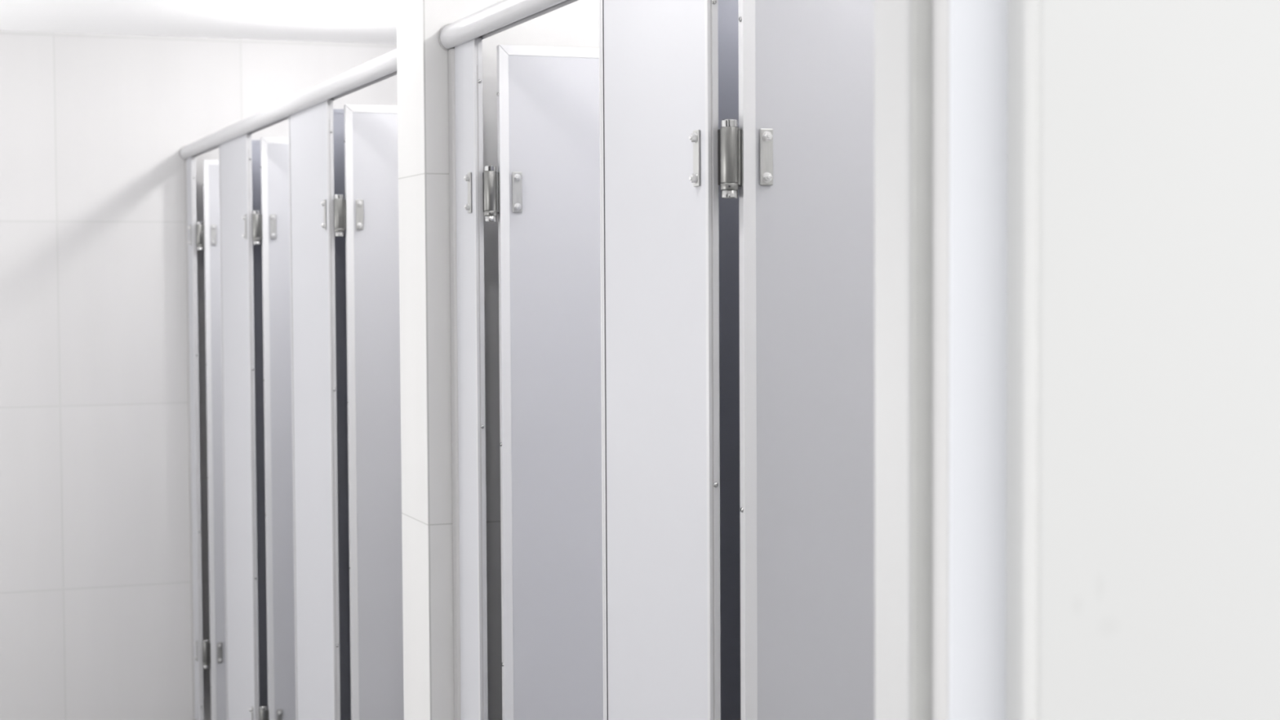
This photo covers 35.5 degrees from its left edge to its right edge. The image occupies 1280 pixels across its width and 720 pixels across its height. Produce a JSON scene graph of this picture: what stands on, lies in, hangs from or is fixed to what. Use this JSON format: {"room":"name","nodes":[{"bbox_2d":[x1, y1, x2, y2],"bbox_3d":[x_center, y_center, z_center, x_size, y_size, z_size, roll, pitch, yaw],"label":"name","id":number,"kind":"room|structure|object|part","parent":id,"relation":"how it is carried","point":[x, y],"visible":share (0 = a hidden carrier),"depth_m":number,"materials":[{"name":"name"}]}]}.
{"room":"public restroom","nodes":[
{"label":"public restroom","id":0,"kind":"room"},
{"bbox_2d":[0,0,396,44],"bbox_3d":[-1.135,-1.017,3.856,4.000,0.100,5.830,-1,3,-20],"label":"ceiling","id":1,"kind":"structure","parent":0,"point":[353,21],"depth_m":6.23,"materials":[{"name":"paint"}]},
{"bbox_2d":[0,30,397,719],"bbox_3d":[-2.128,0.135,6.592,4.000,2.420,0.100,-1,3,-20],"label":"wall","id":2,"kind":"structure","parent":0,"point":[95,621],"depth_m":6.66,"materials":[{"name":"tile"}]},
{"bbox_2d":[178,48,396,159],"bbox_3d":[-0.963,-0.636,5.220,0.050,0.050,3.222,-1,3,-20],"label":"rail","id":3,"kind":"object","parent":2,"relation":"attached to","point":[384,67],"visible":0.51,"depth_m":4.69,"materials":[{"name":"metal"}]},
{"bbox_2d":[396,0,599,719],"bbox_3d":[0.209,0.237,3.866,1.323,2.420,0.196,-1,3,-20],"label":"wall","id":4,"kind":"structure","parent":0,"point":[422,62],"depth_m":3.57,"materials":[{"name":"tile"}]},
{"bbox_2d":[438,0,578,51],"bbox_3d":[0.050,-0.527,2.502,0.050,0.050,2.187,-1,3,-20],"label":"rail","id":5,"kind":"object","parent":4,"relation":"attached to","point":[502,15],"visible":0.84,"depth_m":3.22,"materials":[{"name":"metal"}]},
{"bbox_2d":[1005,0,1279,719],"bbox_3d":[0.538,0.335,1.485,2.570,2.420,0.120,-1,3,-20],"label":"wall","id":6,"kind":"structure","parent":0,"point":[1143,220],"depth_m":1.33,"materials":[{"name":"paint"}]},
{"bbox_2d":[874,0,1007,719],"bbox_3d":[0.207,0.501,1.388,0.058,2.100,0.079,-1,3,-20],"label":"trim","id":7,"kind":"structure","parent":6,"relation":"attached to","point":[940,66],"depth_m":1.34,"materials":[{"name":"white paint"}]},
{"bbox_3d":[-0.662,1.550,2.731,4.000,0.100,8.460,-1,3,-20],"label":"floor","id":8,"kind":"structure","parent":0,"visible":0},
{"bbox_2d":[184,155,204,719],"bbox_3d":[-1.492,0.330,6.704,0.044,2.013,0.145,-1,3,-20],"label":"panel","id":9,"kind":"object","parent":8,"relation":"on","point":[190,162],"visible":1,"depth_m":6.67,"materials":[{"name":"laminate"}]},
{"bbox_3d":[-1.491,-0.414,6.637,0.003,0.069,0.019,-1,3,-20],"label":"hinge plate","id":10,"kind":"part","parent":9,"relation":"part of","materials":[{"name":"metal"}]},
{"bbox_3d":[-1.490,0.271,6.697,0.012,1.893,0.111,-1,3,-20],"label":"panel","id":11,"kind":"part","parent":9,"relation":"part of","materials":[{"name":"laminate"}]},
{"bbox_3d":[-1.483,0.973,6.695,0.003,0.069,0.019,-1,3,-20],"label":"hinge plate","id":12,"kind":"part","parent":9,"relation":"part of","materials":[{"name":"metal"}]},
{"bbox_2d":[195,160,226,719],"bbox_3d":[-1.177,0.279,6.726,0.601,1.890,0.033,-1,3,-20],"label":"door","id":13,"kind":"structure","parent":9,"relation":"attached to","point":[207,234],"depth_m":6.63,"materials":[{"name":"laminate"}]},
{"bbox_3d":[-1.407,-0.413,6.604,0.017,0.069,0.003,-1,3,-20],"label":"hinge plate","id":14,"kind":"part","parent":13,"relation":"part of","materials":[{"name":"metal"}]},
{"bbox_3d":[-1.165,0.279,6.732,0.550,1.865,0.013,-1,3,-20],"label":"panel","id":15,"kind":"part","parent":13,"relation":"part of","materials":[{"name":"laminate"}]},
{"bbox_3d":[-1.400,0.975,6.662,0.017,0.069,0.003,-1,3,-20],"label":"hinge plate","id":16,"kind":"part","parent":13,"relation":"part of","materials":[{"name":"metal"}]},
{"bbox_2d":[218,133,259,719],"bbox_3d":[-1.171,0.365,5.843,0.044,2.013,0.520,-1,3,-20],"label":"panel","id":17,"kind":"object","parent":8,"relation":"on","point":[235,155],"visible":1,"depth_m":5.78,"materials":[{"name":"laminate"}]},
{"bbox_3d":[-1.105,-0.373,5.600,0.003,0.069,0.019,-1,3,-20],"label":"hinge plate","id":18,"kind":"part","parent":17,"relation":"part of","materials":[{"name":"metal"}]},
{"bbox_2d":[252,137,296,719],"bbox_3d":[-0.778,0.320,5.693,0.626,1.890,0.033,-1,3,-20],"label":"door","id":19,"kind":"structure","parent":17,"relation":"attached to","point":[272,226],"depth_m":5.60,"materials":[{"name":"laminate"}]},
{"bbox_3d":[-1.021,-0.371,5.567,0.017,0.069,0.003,-1,3,-20],"label":"hinge plate","id":20,"kind":"part","parent":19,"relation":"part of","materials":[{"name":"metal"}]},
{"bbox_3d":[-1.013,1.016,5.626,0.017,0.069,0.003,-1,3,-20],"label":"hinge plate","id":21,"kind":"part","parent":19,"relation":"part of","materials":[{"name":"metal"}]},
{"bbox_3d":[-0.767,0.320,5.700,0.575,1.865,0.013,-1,3,-20],"label":"panel","id":22,"kind":"part","parent":19,"relation":"part of","materials":[{"name":"laminate"}]},
{"bbox_2d":[288,99,340,719],"bbox_3d":[-0.780,0.407,4.793,0.044,2.013,0.486,-1,3,-20],"label":"panel","id":23,"kind":"object","parent":8,"relation":"on","point":[310,130],"visible":1,"depth_m":4.74,"materials":[{"name":"laminate"}]},
{"bbox_3d":[-0.719,-0.332,4.566,0.003,0.069,0.019,-1,3,-20],"label":"hinge plate","id":24,"kind":"part","parent":23,"relation":"part of","materials":[{"name":"metal"}]},
{"bbox_2d":[333,104,404,719],"bbox_3d":[-0.393,0.362,4.660,0.626,1.890,0.033,-1,3,-20],"label":"door","id":25,"kind":"structure","parent":23,"relation":"attached to","point":[368,214],"depth_m":4.57,"materials":[{"name":"laminate"}]},
{"bbox_3d":[-0.636,-0.330,4.534,0.017,0.069,0.003,-1,3,-20],"label":"hinge plate","id":26,"kind":"part","parent":25,"relation":"part of","materials":[{"name":"metal"}]},
{"bbox_2d":[448,37,488,719],"bbox_3d":[-0.295,0.459,3.493,0.044,2.013,0.163,-1,3,-20],"label":"panel","id":27,"kind":"object","parent":8,"relation":"on","point":[465,60],"visible":1,"depth_m":3.46,"materials":[{"name":"laminate"}]},
{"bbox_3d":[-0.292,0.399,3.481,0.012,1.893,0.120,-1,3,-20],"label":"panel","id":28,"kind":"part","parent":27,"relation":"part of","materials":[{"name":"laminate"}]},
{"bbox_3d":[-0.291,-0.286,3.418,0.003,0.069,0.019,-1,3,-20],"label":"hinge plate","id":29,"kind":"part","parent":27,"relation":"part of","materials":[{"name":"metal"}]},
{"bbox_2d":[482,44,603,719],"bbox_3d":[0.044,0.407,3.514,0.646,1.890,0.033,-1,3,-20],"label":"door","id":30,"kind":"structure","parent":27,"relation":"attached to","point":[544,191],"depth_m":3.42,"materials":[{"name":"laminate"}]},
{"bbox_3d":[-0.208,-0.284,3.385,0.017,0.069,0.003,-1,3,-20],"label":"hinge plate","id":31,"kind":"part","parent":30,"relation":"part of","materials":[{"name":"metal"}]},
{"bbox_2d":[598,0,720,719],"bbox_3d":[0.023,0.493,2.639,0.044,2.013,0.404,-1,3,-20],"label":"panel","id":32,"kind":"object","parent":8,"relation":"on","point":[659,59],"visible":1,"depth_m":2.59,"materials":[{"name":"laminate"}]},
{"bbox_3d":[0.069,-0.247,2.450,0.003,0.069,0.019,-1,3,-20],"label":"hinge plate","id":33,"kind":"part","parent":32,"relation":"part of","materials":[{"name":"metal"}]},
{"bbox_2d":[717,0,875,719],"bbox_3d":[0.395,0.446,2.543,0.626,1.890,0.033,-1,3,-20],"label":"door","id":34,"kind":"structure","parent":32,"relation":"attached to","point":[799,158],"depth_m":2.45,"materials":[{"name":"laminate"}]},
{"bbox_3d":[0.153,-0.245,2.417,0.017,0.069,0.003,-1,3,-20],"label":"hinge plate","id":35,"kind":"part","parent":34,"relation":"part of","materials":[{"name":"metal"}]},
{"bbox_3d":[0.696,0.203,4.598,0.100,2.420,5.610,-1,3,-20],"label":"wall","id":36,"kind":"structure","parent":0,"visible":0},
{"bbox_2d":[251,140,267,709],"bbox_3d":[-0.520,0.305,5.916,1.262,1.880,0.014,-1,3,-20],"label":"divider panel","id":37,"kind":"object","parent":36,"relation":"attached to","point":[255,144],"visible":0.02,"depth_m":5.70,"materials":[{"name":"laminate"}]},
{"bbox_2d":[333,108,351,719],"bbox_3d":[-0.136,0.346,4.886,1.262,1.880,0.014,-1,3,-20],"label":"divider panel","id":38,"kind":"object","parent":36,"relation":"attached to","point":[338,114],"visible":0.02,"depth_m":4.67,"materials":[{"name":"laminate"}]},
{"bbox_2d":[717,0,740,719],"bbox_3d":[0.632,0.428,2.826,1.262,1.880,0.014,-1,3,-20],"label":"divider panel","id":39,"kind":"object","parent":36,"relation":"attached to","point":[728,26],"visible":0.02,"depth_m":2.61,"materials":[{"name":"laminate"}]}
]}

